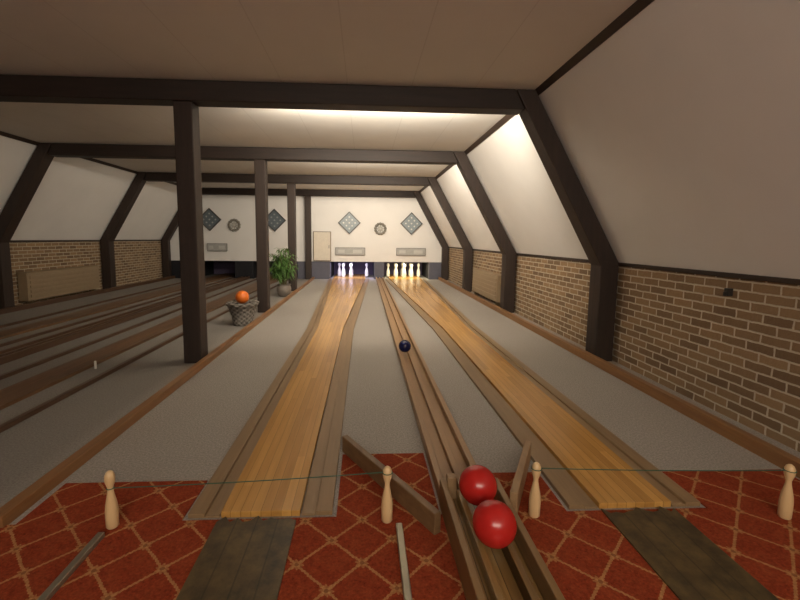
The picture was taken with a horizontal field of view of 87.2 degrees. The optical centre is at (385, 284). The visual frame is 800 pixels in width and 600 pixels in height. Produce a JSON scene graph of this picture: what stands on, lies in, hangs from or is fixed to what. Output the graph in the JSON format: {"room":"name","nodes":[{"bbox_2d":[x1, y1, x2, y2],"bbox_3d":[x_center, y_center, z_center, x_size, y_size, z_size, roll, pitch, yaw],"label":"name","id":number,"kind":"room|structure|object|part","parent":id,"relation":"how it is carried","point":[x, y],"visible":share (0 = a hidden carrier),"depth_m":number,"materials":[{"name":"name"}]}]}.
{"room":"sports facility","nodes":[
{"label":"sports facility","id":0,"kind":"room"},
{"bbox_2d":[0,135,177,305],"bbox_3d":[-5.900,-0.733,5.004,1.030,2.750,18.700,0,6,-3],"label":"wall","id":1,"kind":"structure","parent":0,"point":[76,198],"depth_m":8.47,"materials":[{"name":"brick"}]},
{"bbox_2d":[10,240,160,241],"bbox_3d":[-6.265,-0.418,4.189,0.020,0.035,17.050,0,6,-3],"label":"trim","id":2,"kind":"structure","parent":1,"relation":"attached to","point":[10,240],"depth_m":8.46,"materials":[{"name":"brown wood"}]},
{"bbox_2d":[0,276,174,314],"bbox_3d":[-6.157,0.361,7.252,0.060,0.080,11.150,0,6,-3],"label":"baseboard","id":3,"kind":"structure","parent":1,"relation":"attached to","point":[81,295],"depth_m":8.34,"materials":[{"name":"brown wood"}]},
{"bbox_2d":[0,131,176,184],"bbox_3d":[-5.327,-1.933,4.071,0.052,0.050,17.050,0,6,-3],"label":"trim","id":4,"kind":"structure","parent":1,"relation":"attached to","point":[2,133],"depth_m":7.75,"materials":[{"name":"brown wood"}]},
{"bbox_2d":[170,195,441,278],"bbox_3d":[-2.383,-1.538,12.904,8.670,2.700,0.100,0,6,-3],"label":"wall","id":5,"kind":"structure","parent":0,"point":[326,212],"depth_m":12.86,"materials":[{"name":"paint"}]},
{"bbox_2d":[203,208,220,230],"bbox_3d":[-5.306,-1.969,12.625,0.688,0.688,0.060,0,6,-3],"label":"display","id":6,"kind":"object","parent":5,"relation":"attached to","point":[210,219],"visible":0.93,"depth_m":12.62,"materials":[{"name":"grey"}]},
{"bbox_2d":[207,243,227,250],"bbox_3d":[-5.114,-1.143,12.726,0.600,0.240,0.059,0,6,-3],"label":"display","id":7,"kind":"object","parent":5,"relation":"attached to","point":[210,246],"visible":1,"depth_m":12.70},
{"bbox_2d":[228,219,240,231],"bbox_3d":[-4.578,-1.810,12.672,0.393,0.393,0.072,0,6,-3],"label":"wreath","id":8,"kind":"object","parent":5,"relation":"attached to","point":[234,225],"visible":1,"depth_m":12.66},
{"bbox_2d":[268,209,285,231],"bbox_3d":[-3.378,-1.961,12.726,0.688,0.688,0.060,0,6,-3],"label":"display","id":9,"kind":"object","parent":5,"relation":"attached to","point":[276,220],"visible":0.89,"depth_m":12.72,"materials":[{"name":"grey"}]},
{"bbox_2d":[313,231,330,260],"bbox_3d":[-1.957,-1.188,12.868,0.540,0.900,0.089,0,6,-3],"label":"door","id":10,"kind":"structure","parent":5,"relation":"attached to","point":[321,239],"depth_m":12.84,"materials":[{"name":"wood"}]},
{"bbox_2d":[338,212,359,233],"bbox_3d":[-1.122,-1.901,12.849,0.688,0.688,0.060,0,6,-3],"label":"display","id":11,"kind":"object","parent":5,"relation":"attached to","point":[348,222],"visible":1,"depth_m":12.84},
{"bbox_2d":[335,247,364,254],"bbox_3d":[-1.101,-1.036,12.944,0.920,0.240,0.059,0,6,-3],"label":"display","id":12,"kind":"object","parent":5,"relation":"attached to","point":[338,250],"visible":1,"depth_m":12.92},
{"bbox_2d":[374,222,386,234],"bbox_3d":[-0.174,-1.731,12.908,0.393,0.393,0.072,0,6,-3],"label":"wreath","id":13,"kind":"object","parent":5,"relation":"attached to","point":[380,228],"visible":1,"depth_m":12.89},
{"bbox_2d":[396,248,425,255],"bbox_3d":[0.777,-1.028,13.042,0.920,0.240,0.059,0,6,-3],"label":"display","id":14,"kind":"object","parent":5,"relation":"attached to","point":[399,251],"visible":1,"depth_m":13.02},
{"bbox_2d":[400,212,422,234],"bbox_3d":[0.786,-1.893,12.948,0.688,0.688,0.060,0,6,-3],"label":"display","id":15,"kind":"object","parent":5,"relation":"attached to","point":[411,223],"visible":1,"depth_m":12.94,"materials":[{"name":"grey"}]},
{"bbox_2d":[205,261,428,278],"bbox_3d":[-2.435,-0.634,13.832,8.670,0.700,1.550,0,6,-3],"label":"wall","id":16,"kind":"structure","parent":0,"point":[211,267],"depth_m":14.53,"materials":[{"name":"black paint"}]},
{"bbox_2d":[0,0,636,190],"bbox_3d":[-1.977,-2.073,5.059,6.900,0.080,18.700,0,6,-3],"label":"ceiling","id":17,"kind":"structure","parent":0,"point":[488,44],"depth_m":3.40,"materials":[{"name":"white paint"}]},
{"bbox_2d":[48,143,457,164],"bbox_3d":[-2.066,-2.133,6.861,6.522,0.186,0.200,0,6,-3],"label":"ceiling beam","id":18,"kind":"structure","parent":17,"relation":"attached to","point":[68,150],"depth_m":6.78,"materials":[{"name":"brown wood"}]},
{"bbox_2d":[0,74,523,114],"bbox_3d":[-1.917,-1.817,3.982,6.522,0.186,0.200,0,6,-3],"label":"ceiling beam","id":19,"kind":"structure","parent":17,"relation":"attached to","point":[13,88],"depth_m":3.94,"materials":[{"name":"brown wood"}]},
{"bbox_2d":[144,172,429,185],"bbox_3d":[-2.214,-2.450,9.740,6.522,0.186,0.200,0,6,-3],"label":"ceiling beam","id":20,"kind":"structure","parent":17,"relation":"attached to","point":[150,176],"depth_m":9.67,"materials":[{"name":"brown wood"}]},
{"bbox_2d":[202,188,414,197],"bbox_3d":[-2.362,-2.765,12.599,6.522,0.186,0.160,0,6,-3],"label":"ceiling beam","id":21,"kind":"structure","parent":17,"relation":"attached to","point":[205,191],"depth_m":12.54,"materials":[{"name":"brown wood"}]},
{"bbox_2d":[0,274,799,524],"bbox_3d":[-2.000,0.700,5.363,8.870,0.100,18.700,0,6,-3],"label":"floor","id":22,"kind":"structure","parent":0,"point":[188,434],"depth_m":3.25,"materials":[{"name":"grey concrete"}]},
{"bbox_2d":[0,143,53,308],"bbox_3d":[-5.827,-0.901,6.803,1.112,2.695,0.200,0,6,-3],"label":"timber post","id":23,"kind":"object","parent":22,"relation":"on","point":[17,204],"visible":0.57,"depth_m":6.71,"materials":[{"name":"brown wood"}]},
{"bbox_2d":[16,265,99,303],"bbox_3d":[-6.391,-0.023,8.331,0.182,0.604,2.020,0,6,-3],"label":"radiator cover","id":24,"kind":"object","parent":22,"relation":"on","point":[40,284],"visible":0.93,"depth_m":8.01,"materials":[{"name":"beige wood"}]},
{"bbox_2d":[0,273,234,346],"bbox_3d":[-4.929,0.303,8.100,1.000,0.034,12.720,0,6,-3],"label":"lane","id":25,"kind":"object","parent":22,"relation":"on","point":[15,331],"visible":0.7,"depth_m":6.80,"materials":[{"name":"brown wood"}]},
{"bbox_3d":[-5.328,0.388,7.288,0.060,0.034,11.130,0,6,-3],"label":"rail","id":26,"kind":"part","parent":25,"relation":"part of","materials":[{"name":"brown wood"}]},
{"bbox_2d":[100,172,146,288],"bbox_3d":[-5.976,-1.218,9.681,1.112,2.695,0.200,0,6,-3],"label":"timber post","id":27,"kind":"object","parent":22,"relation":"on","point":[112,230],"visible":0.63,"depth_m":9.60,"materials":[{"name":"brown wood"}]},
{"bbox_2d":[0,276,249,364],"bbox_3d":[-4.010,0.376,7.354,0.236,0.069,11.130,0,6,-3],"label":"track","id":28,"kind":"object","parent":22,"relation":"on","point":[10,354],"visible":1,"depth_m":5.42,"materials":[{"name":"brown wood"}]},
{"bbox_2d":[0,275,287,432],"bbox_3d":[-3.172,0.311,8.191,1.000,0.034,12.720,0,6,-3],"label":"lane","id":29,"kind":"object","parent":22,"relation":"on","point":[10,395],"visible":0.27,"depth_m":4.11,"materials":[{"name":"brown wood"}]},
{"bbox_3d":[-3.570,0.396,7.379,0.060,0.034,11.130,0,6,-3],"label":"rail","id":30,"kind":"part","parent":29,"relation":"part of","materials":[{"name":"brown wood"}]},
{"bbox_2d":[0,277,314,527],"bbox_3d":[-1.954,0.398,7.397,0.060,0.060,11.300,0,6,-3],"label":"trim","id":31,"kind":"structure","parent":22,"relation":"on","point":[28,497],"depth_m":2.51,"materials":[{"name":"brown wood"}]},
{"bbox_2d":[161,211,177,276],"bbox_3d":[-6.123,-1.533,12.540,1.112,2.695,0.160,0,6,-3],"label":"timber post","id":32,"kind":"object","parent":22,"relation":"on","point":[165,241],"visible":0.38,"depth_m":12.50,"materials":[{"name":"brown wood"}]},
{"bbox_2d":[173,101,207,362],"bbox_3d":[-1.913,-0.475,4.130,0.175,2.508,0.180,0,6,-3],"label":"column","id":33,"kind":"structure","parent":22,"relation":"on","point":[186,113],"depth_m":4.05,"materials":[{"name":"brown wood"}]},
{"bbox_2d":[225,299,258,325],"bbox_3d":[-2.064,0.405,6.054,0.472,0.334,0.472,0,6,-3],"label":"wicker planter","id":34,"kind":"object","parent":22,"relation":"on","point":[242,314],"visible":0.87,"depth_m":5.92,"materials":[{"name":"wicker"}]},
{"bbox_2d":[235,290,248,303],"bbox_3d":[-2.062,0.173,6.027,0.190,0.190,0.190,0,6,-3],"label":"ball","id":35,"kind":"object","parent":34,"relation":"on","point":[241,297],"visible":1,"depth_m":5.96,"materials":[{"name":"orange plastic"}]},
{"bbox_2d":[254,159,269,312],"bbox_3d":[-2.062,-0.792,7.009,0.175,2.508,0.180,0,6,-3],"label":"column","id":36,"kind":"structure","parent":22,"relation":"on","point":[260,166],"depth_m":6.93,"materials":[{"name":"brown wood"}]},
{"bbox_2d":[188,274,368,518],"bbox_3d":[-0.892,0.329,8.255,1.240,0.029,12.830,0,6,-3],"label":"lane","id":37,"kind":"object","parent":22,"relation":"on","point":[279,439],"visible":0.96,"depth_m":2.64,"materials":[{"name":"brown wood"}]},
{"bbox_2d":[338,263,340,275],"bbox_3d":[-1.520,-0.508,13.697,0.117,0.435,0.117,0,6,-3],"label":"pin","id":38,"kind":"object","parent":37,"relation":"on","point":[339,264],"visible":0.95,"depth_m":13.66,"materials":[{"name":"white plastic"}]},
{"bbox_2d":[341,263,344,276],"bbox_3d":[-1.370,-0.480,13.456,0.117,0.435,0.117,0,6,-3],"label":"pin","id":39,"kind":"object","parent":37,"relation":"on","point":[343,264],"visible":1,"depth_m":13.42,"materials":[{"name":"white plastic"}]},
{"bbox_2d":[349,264,352,277],"bbox_3d":[-1.110,-0.457,13.270,0.117,0.435,0.117,0,6,-3],"label":"pin","id":40,"kind":"object","parent":37,"relation":"on","point":[350,265],"visible":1,"depth_m":13.23,"materials":[{"name":"white plastic"}]},
{"bbox_2d":[365,263,367,275],"bbox_3d":[-0.631,-0.499,13.693,0.117,0.435,0.117,0,6,-3],"label":"pin","id":41,"kind":"object","parent":37,"relation":"on","point":[366,264],"visible":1,"depth_m":13.65,"materials":[{"name":"white plastic"}]},
{"bbox_2d":[269,248,298,296],"bbox_3d":[-2.205,-0.278,8.998,0.762,1.048,0.865,0,6,-3],"label":"potted plant","id":42,"kind":"object","parent":22,"relation":"on","point":[281,271],"visible":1,"depth_m":8.89,"materials":[{"name":"green plant"}]},
{"bbox_3d":[-2.194,0.112,9.036,0.310,0.264,0.310,0,6,-3],"label":"pot","id":43,"kind":"part","parent":42,"relation":"part of","materials":[{"name":"ceramic"}]},
{"bbox_2d":[287,183,296,290],"bbox_3d":[-2.210,-1.109,9.888,0.175,2.508,0.180,0,6,-3],"label":"column","id":44,"kind":"structure","parent":22,"relation":"on","point":[291,187],"depth_m":9.79,"materials":[{"name":"brown wood"}]},
{"bbox_2d":[305,196,311,278],"bbox_3d":[-2.358,-1.424,12.747,0.175,2.508,0.140,0,6,-3],"label":"column","id":45,"kind":"structure","parent":22,"relation":"on","point":[308,244],"depth_m":12.68,"materials":[{"name":"brown wood"}]},
{"bbox_2d":[0,453,799,599],"bbox_3d":[-1.682,1.310,-0.779,8.610,0.029,6.300,0,6,-3],"label":"carpet","id":46,"kind":"object","parent":22,"relation":"on","point":[151,553],"depth_m":1.72,"materials":[{"name":"red carpet"}]},
{"bbox_3d":[-1.162,1.078,1.358,0.028,0.022,0.780,0,6,-3],"label":"metal strip","id":47,"kind":"part","parent":46,"relation":"part of","materials":[{"name":"silver metal"}]},
{"bbox_2d":[104,470,118,529],"bbox_3d":[-1.174,0.913,1.793,0.050,0.253,0.050,0,6,-3],"label":"wooden skittle","id":48,"kind":"object","parent":46,"relation":"on","point":[111,504],"visible":1,"depth_m":1.78,"materials":[{"name":"brown wood"}]},
{"bbox_2d":[176,516,295,599],"bbox_3d":[-0.529,1.120,1.093,0.344,0.007,1.580,0,6,-3],"label":"board","id":49,"kind":"object","parent":46,"relation":"on","point":[238,560],"visible":1,"depth_m":1.61,"materials":[{"name":"brown wood"}]},
{"bbox_2d":[381,466,392,523],"bbox_3d":[0.005,0.918,1.849,0.050,0.253,0.050,0,6,-3],"label":"wooden skittle","id":50,"kind":"object","parent":46,"relation":"on","point":[387,504],"visible":1,"depth_m":1.83,"materials":[{"name":"brown wood"}]},
{"bbox_2d":[106,471,392,489],"bbox_3d":[-0.579,0.842,1.810,1.219,0.054,0.047,0,6,-3],"label":"cord","id":51,"kind":"object","parent":50,"relation":"attached to","point":[382,471],"visible":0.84,"depth_m":1.81,"materials":[{"name":"grey"}]},
{"bbox_2d":[342,435,440,534],"bbox_3d":[-0.012,0.968,2.121,0.035,0.096,0.836,-4,7,-33],"label":"board","id":52,"kind":"object","parent":46,"relation":"on","point":[428,515],"visible":0.96,"depth_m":1.99,"materials":[{"name":"brown wood"}]},
{"bbox_3d":[0.076,1.083,1.428,0.028,0.022,0.790,0,6,-3],"label":"metal strip","id":53,"kind":"part","parent":46,"relation":"part of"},
{"bbox_2d":[439,473,564,599],"bbox_3d":[0.421,1.028,1.339,0.276,0.156,1.290,0,6,-3],"label":"rack","id":54,"kind":"object","parent":46,"relation":"on","point":[516,571],"visible":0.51,"depth_m":1.52,"materials":[{"name":"brown wood"}]},
{"bbox_2d":[459,465,496,505],"bbox_3d":[0.401,0.874,1.834,0.164,0.164,0.164,0,6,-3],"label":"ball","id":55,"kind":"object","parent":54,"relation":"in","point":[477,483],"visible":0.96,"depth_m":1.78,"materials":[{"name":"red plastic"}]},
{"bbox_3d":[0.368,1.029,1.311,0.028,0.054,1.240,0,6,-3],"label":"tray rail","id":56,"kind":"part","parent":54,"relation":"part of","materials":[{"name":"brown wood"}]},
{"bbox_2d":[472,499,516,548],"bbox_3d":[0.409,0.901,1.586,0.164,0.164,0.164,0,6,-3],"label":"ball","id":57,"kind":"object","parent":54,"relation":"in","point":[494,523],"visible":1,"depth_m":1.53,"materials":[{"name":"red plastic"}]},
{"bbox_3d":[0.478,1.030,1.317,0.028,0.054,1.240,0,6,-3],"label":"tray rail","id":58,"kind":"part","parent":54,"relation":"part of","materials":[{"name":"brown wood"}]},
{"bbox_2d":[510,440,530,513],"bbox_3d":[0.688,0.963,2.136,0.035,0.116,0.544,3,7,25],"label":"board","id":59,"kind":"object","parent":46,"relation":"on","point":[517,487],"visible":0.78,"depth_m":2.05,"materials":[{"name":"brown wood"}]},
{"bbox_2d":[528,462,540,517],"bbox_3d":[0.673,0.920,1.894,0.050,0.253,0.050,0,6,-3],"label":"wooden skittle","id":60,"kind":"object","parent":46,"relation":"on","point":[534,497],"visible":0.98,"depth_m":1.88,"materials":[{"name":"brown wood"}]},
{"bbox_2d":[531,466,796,472],"bbox_3d":[1.245,0.830,1.886,1.189,0.010,0.047,1,6,0],"label":"cord","id":61,"kind":"object","parent":60,"relation":"attached to","point":[531,466],"visible":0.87,"depth_m":1.89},
{"bbox_2d":[601,506,778,599],"bbox_3d":[1.210,1.127,1.184,0.344,0.007,1.580,0,6,-3],"label":"board","id":62,"kind":"object","parent":46,"relation":"on","point":[693,567],"visible":1,"depth_m":1.65,"materials":[{"name":"brown wood"}]},
{"bbox_2d":[777,464,795,519],"bbox_3d":[1.815,0.931,1.899,0.050,0.253,0.050,0,6,-3],"label":"wooden skittle","id":63,"kind":"object","parent":46,"relation":"on","point":[786,498],"visible":1,"depth_m":1.89,"materials":[{"name":"brown wood"}]},
{"bbox_2d":[376,277,475,499],"bbox_3d":[0.086,0.396,7.548,0.236,0.069,11.170,0,6,-3],"label":"track","id":64,"kind":"object","parent":22,"relation":"on","point":[446,450],"visible":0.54,"depth_m":2.98,"materials":[{"name":"brown wood"}]},
{"bbox_2d":[399,340,410,351],"bbox_3d":[0.199,0.646,4.443,0.132,0.132,0.132,0,6,-3],"label":"ball","id":65,"kind":"object","parent":64,"relation":"on","point":[404,345],"visible":1,"depth_m":4.40,"materials":[{"name":"blue plastic"}]},
{"bbox_3d":[-0.014,0.396,7.543,0.036,0.069,11.170,0,6,-3],"label":"rail","id":66,"kind":"part","parent":64,"relation":"part of","materials":[{"name":"brown wood"}]},
{"bbox_2d":[413,191,448,279],"bbox_3d":[1.365,-1.501,12.931,1.132,2.695,0.160,0,6,-3],"label":"timber post","id":67,"kind":"object","parent":22,"relation":"on","point":[445,248],"visible":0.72,"depth_m":12.87,"materials":[{"name":"brown wood"}]},
{"bbox_2d":[427,177,472,291],"bbox_3d":[1.512,-1.186,10.072,1.132,2.695,0.200,0,6,-3],"label":"timber post","id":68,"kind":"object","parent":22,"relation":"on","point":[466,246],"visible":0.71,"depth_m":10.00,"materials":[{"name":"brown wood"}]},
{"bbox_2d":[454,152,516,312],"bbox_3d":[1.661,-0.869,7.193,1.132,2.695,0.200,0,6,-3],"label":"timber post","id":69,"kind":"object","parent":22,"relation":"on","point":[508,270],"visible":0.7,"depth_m":7.12,"materials":[{"name":"brown wood"}]},
{"bbox_2d":[472,268,500,306],"bbox_3d":[2.083,0.024,8.673,0.167,0.604,1.820,0,6,-3],"label":"radiator cover","id":70,"kind":"object","parent":22,"relation":"on","point":[486,283],"visible":0.87,"depth_m":8.39,"materials":[{"name":"beige wood"}]},
{"bbox_2d":[386,274,699,508],"bbox_3d":[0.846,0.336,8.346,1.240,0.029,12.830,0,6,-3],"label":"lane","id":71,"kind":"object","parent":22,"relation":"on","point":[561,434],"visible":0.94,"depth_m":2.79,"materials":[{"name":"brown wood"}]},
{"bbox_2d":[386,263,389,276],"bbox_3d":[0.068,-0.496,13.730,0.117,0.435,0.117,0,6,-3],"label":"pin","id":72,"kind":"object","parent":71,"relation":"on","point":[388,264],"visible":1,"depth_m":13.69,"materials":[{"name":"white plastic"}]},
{"bbox_2d":[394,264,397,276],"bbox_3d":[0.328,-0.473,13.544,0.117,0.435,0.117,0,6,-3],"label":"pin","id":73,"kind":"object","parent":71,"relation":"on","point":[396,265],"visible":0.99,"depth_m":13.51,"materials":[{"name":"white plastic"}]},
{"bbox_2d":[403,264,405,277],"bbox_3d":[0.588,-0.450,13.359,0.117,0.435,0.117,0,6,-3],"label":"pin","id":74,"kind":"object","parent":71,"relation":"on","point":[404,265],"visible":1,"depth_m":13.32,"materials":[{"name":"white plastic"}]},
{"bbox_2d":[410,264,412,276],"bbox_3d":[0.827,-0.470,13.570,0.117,0.435,0.117,0,6,-3],"label":"pin","id":75,"kind":"object","parent":71,"relation":"on","point":[411,265],"visible":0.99,"depth_m":13.53,"materials":[{"name":"white plastic"}]},
{"bbox_2d":[417,263,419,276],"bbox_3d":[1.067,-0.491,13.782,0.117,0.435,0.117,0,6,-3],"label":"pin","id":76,"kind":"object","parent":71,"relation":"on","point":[418,264],"visible":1,"depth_m":13.74,"materials":[{"name":"white plastic"}]},
{"bbox_2d":[517,89,618,360],"bbox_3d":[1.810,-0.552,4.314,1.132,2.695,0.200,0,6,-3],"label":"timber post","id":77,"kind":"object","parent":22,"relation":"on","point":[604,263],"visible":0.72,"depth_m":4.25,"materials":[{"name":"brown wood"}]},
{"bbox_2d":[420,0,799,451],"bbox_3d":[1.919,-0.699,5.412,1.050,2.750,18.700,0,6,-3],"label":"wall","id":78,"kind":"structure","parent":0,"point":[679,131],"depth_m":3.02,"materials":[{"name":"brick"}]},
{"bbox_2d":[419,0,653,192],"bbox_3d":[1.446,-1.904,4.423,0.052,0.050,17.050,0,6,-3],"label":"trim","id":79,"kind":"structure","parent":78,"relation":"attached to","point":[638,6],"depth_m":3.22,"materials":[{"name":"brown wood"}]},
{"bbox_2d":[438,277,799,477],"bbox_3d":[1.980,0.446,7.228,0.060,0.080,12.050,0,6,-3],"label":"baseboard","id":80,"kind":"structure","parent":78,"relation":"attached to","point":[767,451],"depth_m":3.18,"materials":[{"name":"brown wood"}]},
{"bbox_2d":[449,247,799,284],"bbox_3d":[2.372,-0.252,4.653,0.020,0.035,17.050,0,6,-3],"label":"trim","id":81,"kind":"structure","parent":78,"relation":"attached to","point":[682,270],"depth_m":3.31,"materials":[{"name":"brown wood"}]},
{"bbox_2d":[723,288,732,295],"bbox_3d":[2.439,0.051,3.000,0.054,0.055,0.035,0,6,-3],"label":"wall hook","id":82,"kind":"object","parent":78,"relation":"attached to","point":[727,291],"visible":1,"depth_m":2.99,"materials":[{"name":"metal"}]}
]}

